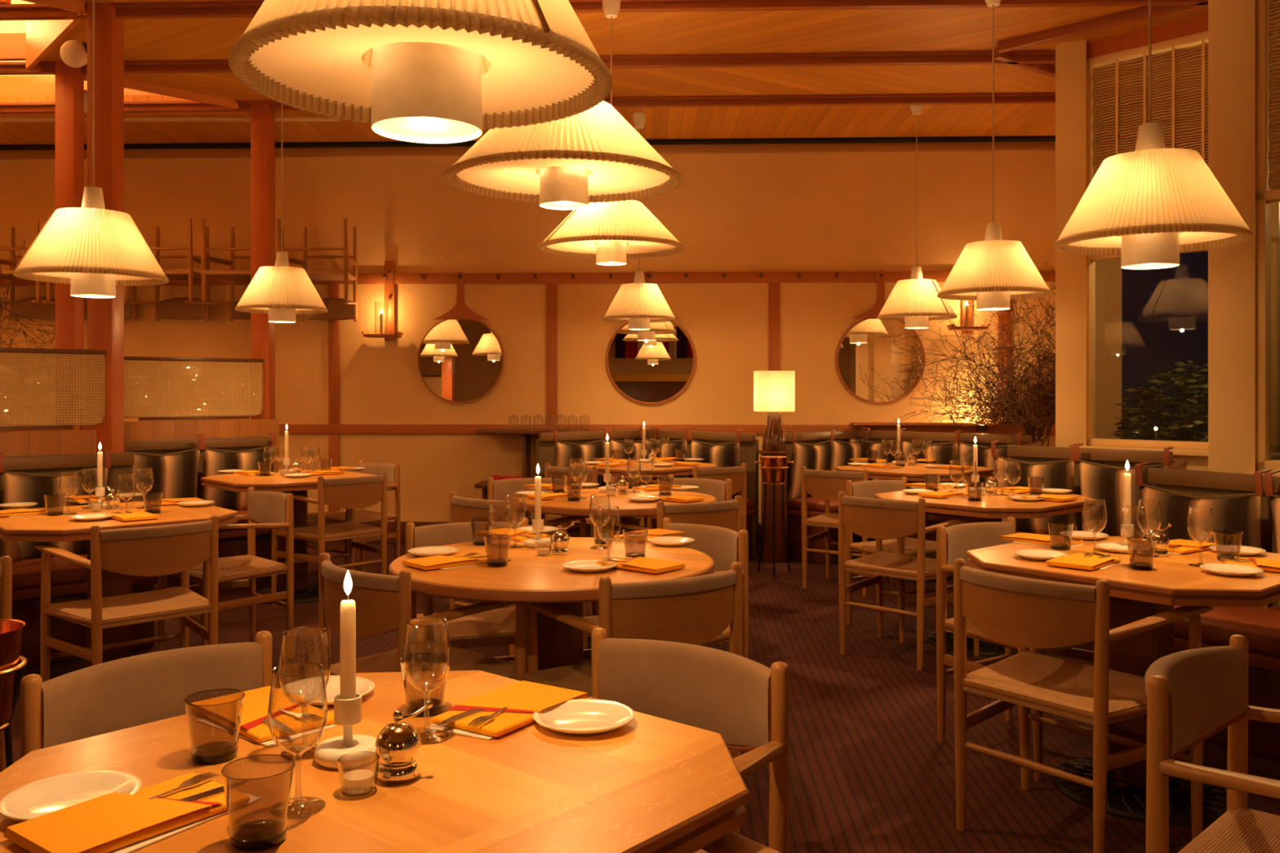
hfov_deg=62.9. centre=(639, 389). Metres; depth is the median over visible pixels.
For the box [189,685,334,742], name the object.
folded napkin
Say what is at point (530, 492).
plate
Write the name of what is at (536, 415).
glass
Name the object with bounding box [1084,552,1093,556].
fork
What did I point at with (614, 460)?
folded napkin
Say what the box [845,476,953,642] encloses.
armchair
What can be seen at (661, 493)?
tumbler
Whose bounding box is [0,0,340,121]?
wall
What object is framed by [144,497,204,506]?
folded napkin
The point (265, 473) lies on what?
tumbler
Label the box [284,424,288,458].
taper candle
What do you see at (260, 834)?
tumbler
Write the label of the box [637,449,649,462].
candlestick
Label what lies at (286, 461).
candlestick
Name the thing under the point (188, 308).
armchair
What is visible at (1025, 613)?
armchair
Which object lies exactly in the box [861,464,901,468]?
folded napkin
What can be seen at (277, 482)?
table
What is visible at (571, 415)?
glass
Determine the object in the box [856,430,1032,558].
bench
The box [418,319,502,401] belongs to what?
mirror glass
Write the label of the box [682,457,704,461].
plate
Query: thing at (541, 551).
glass
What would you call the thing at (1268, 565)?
folded napkin
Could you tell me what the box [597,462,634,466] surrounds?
folded napkin
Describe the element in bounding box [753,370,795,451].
table lamp
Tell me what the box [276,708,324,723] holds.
fork
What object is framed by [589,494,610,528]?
bowl
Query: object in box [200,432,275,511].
seat
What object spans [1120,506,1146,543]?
bowl
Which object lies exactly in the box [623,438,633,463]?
wine glass
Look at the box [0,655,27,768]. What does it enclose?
stand
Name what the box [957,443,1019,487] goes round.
pillow
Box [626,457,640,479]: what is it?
bowl
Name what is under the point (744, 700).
armchair
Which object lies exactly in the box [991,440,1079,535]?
seat
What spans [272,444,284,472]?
wine glass
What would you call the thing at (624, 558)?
table knife
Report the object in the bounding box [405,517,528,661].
armchair
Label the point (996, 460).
bowl
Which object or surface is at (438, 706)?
tumbler
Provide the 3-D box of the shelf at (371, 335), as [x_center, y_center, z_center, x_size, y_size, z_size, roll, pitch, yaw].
[-2.098,-0.440,8.530,0.260,0.022,0.200,0,0,2]
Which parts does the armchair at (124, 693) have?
leg, leg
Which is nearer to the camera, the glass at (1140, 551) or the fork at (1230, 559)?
the fork at (1230, 559)
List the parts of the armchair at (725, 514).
leg, armrest, leg, backrest, leg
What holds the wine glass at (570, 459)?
on the round table at (628, 509)
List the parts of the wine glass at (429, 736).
stem and foot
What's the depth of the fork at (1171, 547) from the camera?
3.41 m
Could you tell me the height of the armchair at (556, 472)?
0.775 m
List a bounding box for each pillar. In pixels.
[1055,39,1086,447]
[1208,0,1255,473]
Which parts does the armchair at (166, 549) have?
leg, armrest, leg, seat rail, woven seat, backrest, leg, leg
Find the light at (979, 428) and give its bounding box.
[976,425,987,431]
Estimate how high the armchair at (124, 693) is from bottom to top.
0.775 m
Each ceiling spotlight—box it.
[59,40,87,67]
[84,89,87,112]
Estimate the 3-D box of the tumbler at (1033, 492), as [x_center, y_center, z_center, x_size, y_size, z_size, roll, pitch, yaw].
[2.005,0.486,5.300,0.082,0.088,0.082,0,0,-10]
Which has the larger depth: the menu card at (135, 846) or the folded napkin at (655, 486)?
the folded napkin at (655, 486)
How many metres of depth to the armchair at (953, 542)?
3.73 m
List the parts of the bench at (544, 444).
panel, rail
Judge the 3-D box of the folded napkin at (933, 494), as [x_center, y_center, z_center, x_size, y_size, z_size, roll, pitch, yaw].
[1.510,0.519,5.200,0.236,0.016,0.138,0,0,-38]
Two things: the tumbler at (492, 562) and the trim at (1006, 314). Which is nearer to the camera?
the tumbler at (492, 562)
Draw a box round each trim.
[0,0,250,115]
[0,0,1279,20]
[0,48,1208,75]
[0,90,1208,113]
[0,134,1136,150]
[0,140,1133,159]
[0,271,1055,285]
[0,423,1055,435]
[328,284,339,424]
[328,434,339,511]
[546,283,557,424]
[768,282,780,413]
[850,422,1055,426]
[994,48,1055,78]
[997,0,1208,53]
[997,299,1010,422]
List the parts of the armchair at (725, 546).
woven seat, leg, seat rail, armrest, leg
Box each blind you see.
[1091,39,1208,177]
[1267,0,1279,189]
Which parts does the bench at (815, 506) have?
panel, rail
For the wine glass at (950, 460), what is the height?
0.177 m
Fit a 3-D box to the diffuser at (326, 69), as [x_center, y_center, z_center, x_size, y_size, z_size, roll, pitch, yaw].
[-0.313,-0.476,1.539,0.512,0.010,0.512,0,0,44]
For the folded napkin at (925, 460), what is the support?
on the menu card
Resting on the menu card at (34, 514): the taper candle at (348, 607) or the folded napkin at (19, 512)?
the folded napkin at (19, 512)
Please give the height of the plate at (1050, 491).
0.016 m
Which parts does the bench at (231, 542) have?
rail, panel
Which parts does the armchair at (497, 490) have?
leg, leg, leg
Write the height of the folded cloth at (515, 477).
0.055 m
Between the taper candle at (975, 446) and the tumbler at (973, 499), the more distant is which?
the taper candle at (975, 446)
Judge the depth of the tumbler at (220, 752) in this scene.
1.49 m
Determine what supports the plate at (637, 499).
on the round table at (628, 509)
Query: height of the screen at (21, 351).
0.401 m
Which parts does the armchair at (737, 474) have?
leg, armrest, leg, seat rail, backrest, leg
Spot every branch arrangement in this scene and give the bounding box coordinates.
[0,240,55,377]
[888,261,1055,446]
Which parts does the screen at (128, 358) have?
rail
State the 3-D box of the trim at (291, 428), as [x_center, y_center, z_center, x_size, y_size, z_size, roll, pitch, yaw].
[-1.543,0.325,8.642,10.417,0.080,0.030,0,0,2]
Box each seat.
[0,448,111,560]
[124,435,202,502]
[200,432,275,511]
[549,427,607,487]
[604,426,657,488]
[639,426,692,489]
[687,427,744,498]
[786,427,835,502]
[824,426,870,471]
[845,426,905,480]
[900,428,961,484]
[955,429,1024,487]
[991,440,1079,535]
[1074,443,1173,539]
[1134,462,1271,608]
[1264,469,1279,610]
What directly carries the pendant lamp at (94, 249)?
hanging from the ceiling
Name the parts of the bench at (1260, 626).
rail, panel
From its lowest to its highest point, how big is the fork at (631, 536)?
0.006 m
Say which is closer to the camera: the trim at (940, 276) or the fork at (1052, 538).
the fork at (1052, 538)
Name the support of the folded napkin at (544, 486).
on the menu card
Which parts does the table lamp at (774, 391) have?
lamp shade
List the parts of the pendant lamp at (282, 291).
lamp shade, cord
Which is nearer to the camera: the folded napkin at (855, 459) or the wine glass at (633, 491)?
the wine glass at (633, 491)
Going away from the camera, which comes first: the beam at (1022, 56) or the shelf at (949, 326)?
the beam at (1022, 56)
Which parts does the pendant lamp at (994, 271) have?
cord, lamp shade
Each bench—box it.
[0,452,158,666]
[125,436,275,587]
[154,583,158,590]
[474,428,588,524]
[536,429,657,537]
[647,429,758,559]
[784,430,888,564]
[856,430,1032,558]
[1007,444,1175,535]
[1147,467,1279,760]
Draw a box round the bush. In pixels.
[1109,360,1208,441]
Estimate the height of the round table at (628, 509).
0.729 m
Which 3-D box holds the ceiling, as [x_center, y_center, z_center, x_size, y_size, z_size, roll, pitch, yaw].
[-0.900,-2.055,2.362,10.600,0.050,13.323,0,0,0]
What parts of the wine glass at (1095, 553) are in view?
stem and foot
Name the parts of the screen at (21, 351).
rail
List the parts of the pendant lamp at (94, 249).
lamp shade, cord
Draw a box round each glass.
[58,471,78,515]
[80,467,98,508]
[88,501,102,511]
[116,474,136,513]
[135,467,153,508]
[262,446,275,475]
[267,663,328,818]
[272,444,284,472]
[278,627,330,760]
[280,468,288,475]
[301,445,313,463]
[308,444,319,471]
[337,751,379,794]
[402,617,450,744]
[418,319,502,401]
[488,502,511,561]
[504,493,526,548]
[520,414,530,429]
[533,414,543,429]
[534,540,551,555]
[544,414,555,429]
[567,414,577,429]
[568,458,582,493]
[572,462,587,498]
[589,494,610,549]
[596,506,620,561]
[605,487,616,495]
[608,321,693,402]
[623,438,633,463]
[626,457,640,493]
[638,461,653,496]
[650,438,660,463]
[660,437,670,462]
[838,319,924,402]
[881,439,892,464]
[889,440,900,464]
[911,439,921,464]
[949,460,964,482]
[961,461,977,498]
[975,486,986,495]
[994,459,1009,495]
[1005,461,1021,498]
[1082,498,1106,555]
[1120,506,1146,567]
[1134,541,1153,555]
[1137,499,1161,557]
[1186,506,1214,567]
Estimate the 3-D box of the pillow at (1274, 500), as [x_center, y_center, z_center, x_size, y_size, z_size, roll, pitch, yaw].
[2.444,0.605,3.632,0.105,0.450,0.470,-8,5,-33]
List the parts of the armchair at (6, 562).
backrest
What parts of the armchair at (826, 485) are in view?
leg, woven seat, seat rail, leg, backrest, leg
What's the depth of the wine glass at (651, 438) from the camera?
7.52 m
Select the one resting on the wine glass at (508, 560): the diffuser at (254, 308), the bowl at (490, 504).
the bowl at (490, 504)
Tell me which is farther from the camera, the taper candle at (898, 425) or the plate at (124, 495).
the taper candle at (898, 425)
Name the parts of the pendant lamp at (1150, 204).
cord, lamp shade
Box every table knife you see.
[177,779,249,801]
[261,717,295,733]
[440,708,484,725]
[466,555,492,558]
[516,534,534,537]
[609,556,631,559]
[617,533,637,537]
[1052,539,1078,543]
[1097,555,1110,558]
[1221,557,1253,561]
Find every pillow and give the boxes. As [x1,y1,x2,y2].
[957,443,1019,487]
[1269,496,1279,610]
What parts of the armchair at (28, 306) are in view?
leg, woven seat, armrest, leg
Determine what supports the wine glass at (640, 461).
on the round table at (628, 509)
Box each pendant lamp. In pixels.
[13,0,168,297]
[228,0,613,143]
[234,102,328,322]
[443,101,683,209]
[537,0,684,265]
[602,112,675,329]
[876,105,957,328]
[937,0,1051,310]
[1053,0,1253,269]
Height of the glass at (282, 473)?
0.042 m
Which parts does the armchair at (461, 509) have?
leg, backrest, leg, armrest, leg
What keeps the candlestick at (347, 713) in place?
on the table at (648, 784)
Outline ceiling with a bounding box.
[0,0,1208,144]
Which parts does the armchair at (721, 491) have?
leg, leg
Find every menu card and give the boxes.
[8,514,44,517]
[65,499,105,503]
[107,791,261,852]
[196,717,336,746]
[425,723,494,740]
[440,562,486,569]
[483,536,547,542]
[612,538,644,542]
[910,487,954,490]
[1012,541,1083,548]
[1097,560,1121,569]
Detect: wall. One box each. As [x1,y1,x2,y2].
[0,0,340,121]
[0,150,1121,523]
[0,430,96,457]
[80,418,279,471]
[1008,440,1040,461]
[1165,459,1186,470]
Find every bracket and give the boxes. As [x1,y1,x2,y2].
[361,260,403,341]
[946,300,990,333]
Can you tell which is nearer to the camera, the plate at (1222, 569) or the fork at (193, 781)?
the fork at (193, 781)
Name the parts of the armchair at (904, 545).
leg, seat rail, woven seat, leg, leg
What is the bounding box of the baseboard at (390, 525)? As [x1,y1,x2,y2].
[307,520,761,544]
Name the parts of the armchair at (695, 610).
leg, woven seat, armrest, leg, backrest, leg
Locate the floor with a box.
[10,542,1279,852]
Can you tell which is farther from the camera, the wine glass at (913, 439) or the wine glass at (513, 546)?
the wine glass at (913, 439)
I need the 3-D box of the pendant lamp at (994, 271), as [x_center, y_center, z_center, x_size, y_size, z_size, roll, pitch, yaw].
[1.772,-1.219,5.249,0.545,1.629,0.545,0,0,32]
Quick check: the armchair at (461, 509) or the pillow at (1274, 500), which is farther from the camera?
the armchair at (461, 509)
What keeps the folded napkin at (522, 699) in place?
on the menu card at (434, 726)
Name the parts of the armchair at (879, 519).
leg, leg, backrest, seat rail, woven seat, leg, armrest, leg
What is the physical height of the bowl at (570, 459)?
0.109 m
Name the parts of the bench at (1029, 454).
rail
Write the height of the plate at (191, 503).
0.016 m
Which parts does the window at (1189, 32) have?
sill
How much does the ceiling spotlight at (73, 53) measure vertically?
0.298 m
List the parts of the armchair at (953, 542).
leg, armrest, seat rail, leg, woven seat, leg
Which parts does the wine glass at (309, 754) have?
stem and foot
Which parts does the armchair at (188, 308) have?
leg, armrest, leg, woven seat, leg, armrest, seat rail, leg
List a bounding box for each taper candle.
[97,442,102,488]
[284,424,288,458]
[340,570,355,699]
[534,464,541,519]
[604,434,609,474]
[642,422,645,449]
[897,419,900,451]
[973,436,977,475]
[1123,460,1131,524]
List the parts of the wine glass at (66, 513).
stem and foot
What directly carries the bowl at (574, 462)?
on the wine glass at (574, 462)
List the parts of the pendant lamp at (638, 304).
lamp shade, cord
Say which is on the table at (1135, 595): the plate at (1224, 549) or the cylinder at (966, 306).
the plate at (1224, 549)
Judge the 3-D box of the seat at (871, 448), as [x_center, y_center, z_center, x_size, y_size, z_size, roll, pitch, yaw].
[1.842,0.561,8.180,0.490,0.535,0.126,0,0,44]
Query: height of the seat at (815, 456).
0.534 m
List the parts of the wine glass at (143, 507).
stem and foot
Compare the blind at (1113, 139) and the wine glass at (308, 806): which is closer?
the wine glass at (308, 806)
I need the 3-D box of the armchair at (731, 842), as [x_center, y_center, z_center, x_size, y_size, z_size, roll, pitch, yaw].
[0.111,0.873,1.047,0.544,0.775,0.580,0,0,41]
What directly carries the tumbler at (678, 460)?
on the table at (646, 468)
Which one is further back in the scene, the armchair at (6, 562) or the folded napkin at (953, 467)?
the folded napkin at (953, 467)
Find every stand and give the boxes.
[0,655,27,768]
[757,466,790,576]
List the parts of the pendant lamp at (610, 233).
lamp shade, cord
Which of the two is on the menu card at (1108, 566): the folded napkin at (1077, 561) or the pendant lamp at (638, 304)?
the folded napkin at (1077, 561)
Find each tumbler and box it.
[43,493,66,515]
[142,492,163,513]
[183,689,244,764]
[221,756,295,851]
[257,461,271,475]
[400,653,448,716]
[470,518,493,545]
[483,534,511,566]
[551,475,566,493]
[565,481,582,501]
[591,516,615,544]
[622,529,648,557]
[625,471,639,488]
[657,478,673,495]
[675,448,686,461]
[866,450,877,462]
[894,453,906,466]
[924,474,940,491]
[965,481,983,501]
[1027,476,1044,494]
[1047,521,1074,550]
[1125,537,1156,569]
[1213,530,1243,560]
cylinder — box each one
[374,300,388,333]
[960,300,973,326]
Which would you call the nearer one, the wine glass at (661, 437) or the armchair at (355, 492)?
the armchair at (355, 492)
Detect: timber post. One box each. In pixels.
[55,59,84,431]
[87,2,124,453]
[250,103,275,419]
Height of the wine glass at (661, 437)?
0.177 m
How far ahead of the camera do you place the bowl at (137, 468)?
4.67 m
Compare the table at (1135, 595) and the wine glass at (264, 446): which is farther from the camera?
the wine glass at (264, 446)
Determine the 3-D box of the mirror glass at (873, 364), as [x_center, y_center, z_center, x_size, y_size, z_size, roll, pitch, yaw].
[1.954,-0.244,8.492,0.693,0.693,0.001,0,0,2]
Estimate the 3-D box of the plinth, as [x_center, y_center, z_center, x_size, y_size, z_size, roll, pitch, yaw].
[0.988,0.855,7.720,0.220,0.810,0.220,0,0,0]
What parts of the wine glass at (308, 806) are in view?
stem and foot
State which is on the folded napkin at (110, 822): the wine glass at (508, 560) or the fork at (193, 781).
the fork at (193, 781)
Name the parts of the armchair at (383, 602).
leg, backrest, leg, seat rail, woven seat, leg, armrest, leg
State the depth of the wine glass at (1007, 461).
5.11 m
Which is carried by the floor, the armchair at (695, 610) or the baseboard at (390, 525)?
the armchair at (695, 610)
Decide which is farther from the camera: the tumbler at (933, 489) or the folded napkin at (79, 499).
the tumbler at (933, 489)
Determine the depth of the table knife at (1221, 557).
3.17 m
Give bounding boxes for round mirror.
[417,271,504,403]
[606,271,694,404]
[835,270,925,404]
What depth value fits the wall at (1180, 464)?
5.13 m
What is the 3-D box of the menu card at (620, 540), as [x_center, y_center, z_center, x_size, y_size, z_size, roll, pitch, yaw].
[0.006,0.528,3.735,0.120,0.002,0.200,0,0,39]
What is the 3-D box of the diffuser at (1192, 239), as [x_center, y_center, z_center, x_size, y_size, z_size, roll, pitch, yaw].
[1.544,-0.469,3.169,0.512,0.010,0.512,0,0,-1]
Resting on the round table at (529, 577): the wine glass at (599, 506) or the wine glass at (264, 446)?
the wine glass at (599, 506)
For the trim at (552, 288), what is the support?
attached to the wall at (788, 211)
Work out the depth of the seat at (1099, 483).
5.54 m
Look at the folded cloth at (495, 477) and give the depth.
8.38 m
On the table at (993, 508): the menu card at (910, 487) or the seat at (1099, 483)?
the menu card at (910, 487)
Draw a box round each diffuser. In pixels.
[31,266,153,279]
[248,5,595,115]
[253,307,312,310]
[456,150,670,195]
[546,235,675,253]
[615,318,662,319]
[891,315,942,317]
[946,286,1035,295]
[1067,222,1237,248]
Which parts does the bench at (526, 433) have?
panel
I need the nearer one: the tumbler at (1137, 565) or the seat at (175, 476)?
the tumbler at (1137, 565)
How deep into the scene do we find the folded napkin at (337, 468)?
6.84 m
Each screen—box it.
[0,347,106,431]
[124,355,263,420]
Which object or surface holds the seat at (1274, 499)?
on the bench at (1260, 626)
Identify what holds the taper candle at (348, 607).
on the candlestick at (347, 713)
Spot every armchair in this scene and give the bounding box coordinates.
[0,218,55,320]
[0,555,12,772]
[20,631,272,758]
[34,515,217,682]
[41,218,136,320]
[124,218,209,320]
[158,487,293,658]
[197,218,284,321]
[271,471,386,604]
[277,218,357,321]
[307,460,399,572]
[318,552,538,679]
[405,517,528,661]
[448,491,592,663]
[487,475,597,616]
[514,561,742,834]
[545,462,646,537]
[582,517,748,753]
[586,627,788,852]
[594,495,742,537]
[644,462,746,529]
[667,474,731,502]
[701,831,780,852]
[801,466,907,596]
[838,491,985,671]
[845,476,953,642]
[936,516,1094,782]
[953,558,1213,852]
[1144,634,1279,852]
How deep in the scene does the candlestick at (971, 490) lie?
5.38 m
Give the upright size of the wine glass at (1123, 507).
0.177 m
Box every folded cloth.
[490,475,501,480]
[500,475,511,479]
[511,475,522,479]
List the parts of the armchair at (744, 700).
armrest, leg, woven seat, armrest, leg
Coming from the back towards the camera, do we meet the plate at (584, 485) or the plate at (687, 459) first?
the plate at (687, 459)
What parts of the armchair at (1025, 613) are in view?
leg, leg, backrest, seat rail, woven seat, leg, armrest, leg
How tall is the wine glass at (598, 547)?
0.177 m
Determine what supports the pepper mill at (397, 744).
on the table at (648, 784)
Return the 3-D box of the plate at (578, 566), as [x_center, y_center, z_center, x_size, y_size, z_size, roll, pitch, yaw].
[-0.149,0.521,3.082,0.161,0.016,0.161,0,0,36]
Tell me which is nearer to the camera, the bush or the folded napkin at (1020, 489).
the folded napkin at (1020, 489)
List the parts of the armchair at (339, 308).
leg, leg, woven seat, leg, armrest, seat rail, leg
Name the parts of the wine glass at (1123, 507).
stem and foot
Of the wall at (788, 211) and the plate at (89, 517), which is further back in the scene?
the wall at (788, 211)
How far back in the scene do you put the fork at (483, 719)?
1.62 m
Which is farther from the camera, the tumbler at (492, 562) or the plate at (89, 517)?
the plate at (89, 517)
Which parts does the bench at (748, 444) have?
rail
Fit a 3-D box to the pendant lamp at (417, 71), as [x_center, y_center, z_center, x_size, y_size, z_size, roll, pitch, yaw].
[-0.312,-1.207,1.539,0.546,1.653,0.545,0,0,44]
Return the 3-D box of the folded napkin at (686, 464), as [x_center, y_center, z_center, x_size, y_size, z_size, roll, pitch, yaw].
[0.291,0.519,7.363,0.236,0.016,0.138,0,0,41]
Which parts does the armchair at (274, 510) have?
leg, leg, woven seat, armrest, leg, seat rail, armrest, leg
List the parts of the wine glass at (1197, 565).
stem and foot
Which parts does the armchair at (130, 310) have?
leg, armrest, leg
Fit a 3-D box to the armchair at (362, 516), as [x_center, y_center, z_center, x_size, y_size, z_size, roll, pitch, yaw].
[-1.891,0.873,6.914,0.580,0.775,0.544,0,0,42]
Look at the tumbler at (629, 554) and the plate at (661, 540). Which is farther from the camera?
the plate at (661, 540)
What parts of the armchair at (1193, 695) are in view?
leg, seat rail, armrest, woven seat, leg, armrest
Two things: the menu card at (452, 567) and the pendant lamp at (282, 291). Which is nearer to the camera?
the menu card at (452, 567)
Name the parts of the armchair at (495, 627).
leg, leg, woven seat, leg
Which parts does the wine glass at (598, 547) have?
stem and foot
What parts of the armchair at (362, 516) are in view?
leg, woven seat, leg, seat rail, armrest, leg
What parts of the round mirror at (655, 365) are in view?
frame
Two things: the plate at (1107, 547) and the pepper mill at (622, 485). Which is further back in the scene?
the pepper mill at (622, 485)
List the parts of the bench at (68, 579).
panel, rail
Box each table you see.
[0,501,238,667]
[0,670,749,852]
[200,470,374,604]
[388,537,714,670]
[517,488,716,649]
[569,460,716,528]
[834,462,994,582]
[874,487,1096,656]
[965,535,1279,825]
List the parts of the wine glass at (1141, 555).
stem and foot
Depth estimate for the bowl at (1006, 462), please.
5.11 m
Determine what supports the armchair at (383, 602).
on the floor
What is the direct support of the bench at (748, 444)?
on the floor
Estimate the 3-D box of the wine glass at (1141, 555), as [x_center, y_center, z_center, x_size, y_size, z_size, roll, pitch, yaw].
[1.624,0.441,3.337,0.072,0.177,0.072,0,0,24]
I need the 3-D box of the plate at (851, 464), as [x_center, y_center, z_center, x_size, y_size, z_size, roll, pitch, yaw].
[1.530,0.521,7.299,0.161,0.016,0.161,0,0,12]
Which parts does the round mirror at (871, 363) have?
frame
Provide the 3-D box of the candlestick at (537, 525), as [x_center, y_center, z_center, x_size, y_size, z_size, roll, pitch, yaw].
[-0.345,0.484,3.541,0.093,0.091,0.093,0,0,0]
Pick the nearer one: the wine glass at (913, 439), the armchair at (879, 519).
the armchair at (879, 519)
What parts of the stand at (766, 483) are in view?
leg, leg, leg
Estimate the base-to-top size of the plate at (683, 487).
0.016 m
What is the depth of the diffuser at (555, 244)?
5.36 m
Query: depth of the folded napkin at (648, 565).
3.08 m
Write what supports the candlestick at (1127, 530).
on the table at (1135, 595)
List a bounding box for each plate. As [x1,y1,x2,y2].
[0,502,38,508]
[0,770,141,821]
[68,513,113,520]
[117,493,146,498]
[177,500,214,506]
[217,469,244,473]
[280,675,374,706]
[283,473,311,477]
[341,466,365,471]
[408,546,458,557]
[515,490,547,496]
[515,525,558,533]
[533,698,635,734]
[561,560,616,572]
[569,482,599,488]
[582,461,604,465]
[626,496,660,502]
[648,536,694,546]
[652,463,675,466]
[668,484,699,490]
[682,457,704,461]
[847,462,871,466]
[902,488,934,494]
[923,464,945,468]
[937,482,968,488]
[1008,495,1044,501]
[1013,549,1068,560]
[1038,488,1071,493]
[1059,530,1108,540]
[1094,542,1147,552]
[1200,563,1263,577]
[1208,545,1266,555]
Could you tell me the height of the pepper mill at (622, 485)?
0.101 m
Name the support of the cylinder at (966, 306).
on the wall sconce at (969, 329)
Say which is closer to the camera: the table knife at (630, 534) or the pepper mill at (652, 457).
the table knife at (630, 534)
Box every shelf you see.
[363,333,401,337]
[394,331,403,336]
[946,324,955,328]
[948,326,987,330]
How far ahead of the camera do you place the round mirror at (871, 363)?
8.49 m
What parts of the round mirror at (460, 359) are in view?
frame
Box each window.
[1079,4,1279,471]
[1244,0,1279,475]
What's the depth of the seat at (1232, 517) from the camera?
3.98 m
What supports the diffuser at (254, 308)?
attached to the pendant lamp at (282, 291)
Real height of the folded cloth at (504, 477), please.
0.055 m
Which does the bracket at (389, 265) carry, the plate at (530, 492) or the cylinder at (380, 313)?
the cylinder at (380, 313)
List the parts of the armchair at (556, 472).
leg, woven seat, backrest, seat rail, leg, armrest, leg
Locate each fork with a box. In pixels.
[147,772,220,799]
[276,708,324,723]
[453,552,480,557]
[467,706,508,728]
[519,532,542,535]
[600,557,631,561]
[628,533,646,537]
[1052,537,1080,541]
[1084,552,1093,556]
[1167,544,1182,549]
[1219,558,1257,562]
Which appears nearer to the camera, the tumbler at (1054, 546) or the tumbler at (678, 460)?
the tumbler at (1054, 546)
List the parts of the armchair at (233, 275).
leg, armrest, woven seat, leg, leg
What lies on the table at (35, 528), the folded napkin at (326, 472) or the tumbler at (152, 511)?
the tumbler at (152, 511)
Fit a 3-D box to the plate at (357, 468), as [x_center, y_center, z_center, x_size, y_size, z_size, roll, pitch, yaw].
[-1.883,0.521,6.877,0.161,0.016,0.161,0,0,-3]
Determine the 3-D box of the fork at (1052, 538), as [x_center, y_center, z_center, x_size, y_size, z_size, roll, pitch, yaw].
[1.428,0.512,3.613,0.177,0.006,0.022,0,0,40]
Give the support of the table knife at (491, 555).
on the folded napkin at (438, 562)
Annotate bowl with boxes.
[58,472,78,498]
[80,468,98,493]
[116,475,136,501]
[135,468,153,493]
[267,663,328,756]
[272,444,284,462]
[278,627,330,707]
[402,617,450,694]
[488,503,511,538]
[504,493,526,527]
[568,458,582,479]
[572,462,587,484]
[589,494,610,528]
[596,506,620,543]
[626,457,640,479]
[638,462,653,484]
[961,462,977,484]
[994,460,1009,481]
[1005,462,1021,484]
[1082,499,1106,533]
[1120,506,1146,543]
[1137,499,1161,534]
[1186,506,1214,543]
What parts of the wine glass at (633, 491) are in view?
stem and foot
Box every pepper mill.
[104,486,120,510]
[291,457,304,473]
[374,700,433,784]
[550,521,574,555]
[616,473,631,494]
[648,448,658,462]
[906,451,917,466]
[984,475,999,495]
[1148,523,1171,556]
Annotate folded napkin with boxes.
[0,508,56,516]
[3,772,249,852]
[65,494,105,502]
[105,511,159,521]
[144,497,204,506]
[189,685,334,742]
[232,470,271,475]
[299,470,343,475]
[314,466,355,471]
[401,553,491,570]
[432,680,588,737]
[475,528,547,541]
[522,483,571,489]
[526,492,580,499]
[592,457,626,462]
[595,556,685,573]
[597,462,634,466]
[613,528,686,542]
[631,484,681,490]
[648,494,704,502]
[656,457,686,461]
[662,462,700,466]
[849,457,886,462]
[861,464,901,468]
[902,482,954,489]
[917,458,936,461]
[917,491,969,497]
[932,464,971,469]
[995,486,1042,493]
[1000,533,1083,545]
[1018,493,1077,502]
[1045,553,1120,570]
[1145,538,1221,553]
[1219,557,1279,572]
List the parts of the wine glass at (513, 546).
stem and foot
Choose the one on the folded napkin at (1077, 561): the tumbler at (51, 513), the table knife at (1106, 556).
the table knife at (1106, 556)
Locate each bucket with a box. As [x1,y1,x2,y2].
[0,618,25,724]
[754,456,793,482]
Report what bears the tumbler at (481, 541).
on the round table at (529, 577)
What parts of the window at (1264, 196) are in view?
sill, frame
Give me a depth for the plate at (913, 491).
5.37 m
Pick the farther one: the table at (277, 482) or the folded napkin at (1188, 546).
the table at (277, 482)
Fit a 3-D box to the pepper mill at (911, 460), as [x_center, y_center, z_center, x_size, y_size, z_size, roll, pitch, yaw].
[1.894,0.479,7.302,0.062,0.101,0.069,0,0,38]
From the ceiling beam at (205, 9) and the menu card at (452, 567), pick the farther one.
the ceiling beam at (205, 9)
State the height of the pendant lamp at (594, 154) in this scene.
1.454 m
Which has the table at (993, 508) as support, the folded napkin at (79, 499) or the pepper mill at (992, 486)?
the pepper mill at (992, 486)
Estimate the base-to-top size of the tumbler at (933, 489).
0.088 m
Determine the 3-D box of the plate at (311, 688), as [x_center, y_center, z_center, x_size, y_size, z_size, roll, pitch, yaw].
[-0.539,0.521,1.801,0.161,0.016,0.161,0,0,6]
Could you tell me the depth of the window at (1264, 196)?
4.21 m
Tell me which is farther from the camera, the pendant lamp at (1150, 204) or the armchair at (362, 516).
the armchair at (362, 516)
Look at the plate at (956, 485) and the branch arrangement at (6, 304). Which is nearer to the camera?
the plate at (956, 485)
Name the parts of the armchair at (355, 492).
leg, armrest, leg, seat rail, woven seat, leg, backrest, leg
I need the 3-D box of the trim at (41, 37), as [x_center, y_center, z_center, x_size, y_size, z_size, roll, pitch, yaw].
[-4.500,-2.130,6.112,3.500,0.300,3.115,0,0,0]
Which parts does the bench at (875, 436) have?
rail, panel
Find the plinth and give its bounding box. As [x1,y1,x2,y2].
[757,449,791,562]
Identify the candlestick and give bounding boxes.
[88,487,106,508]
[279,458,293,473]
[314,693,376,769]
[524,519,550,548]
[598,474,615,492]
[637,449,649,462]
[892,451,905,464]
[965,474,984,493]
[1111,524,1142,554]
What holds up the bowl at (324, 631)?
on the wine glass at (309, 754)
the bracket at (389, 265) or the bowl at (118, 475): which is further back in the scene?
the bracket at (389, 265)
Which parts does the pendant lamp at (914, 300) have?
cord, lamp shade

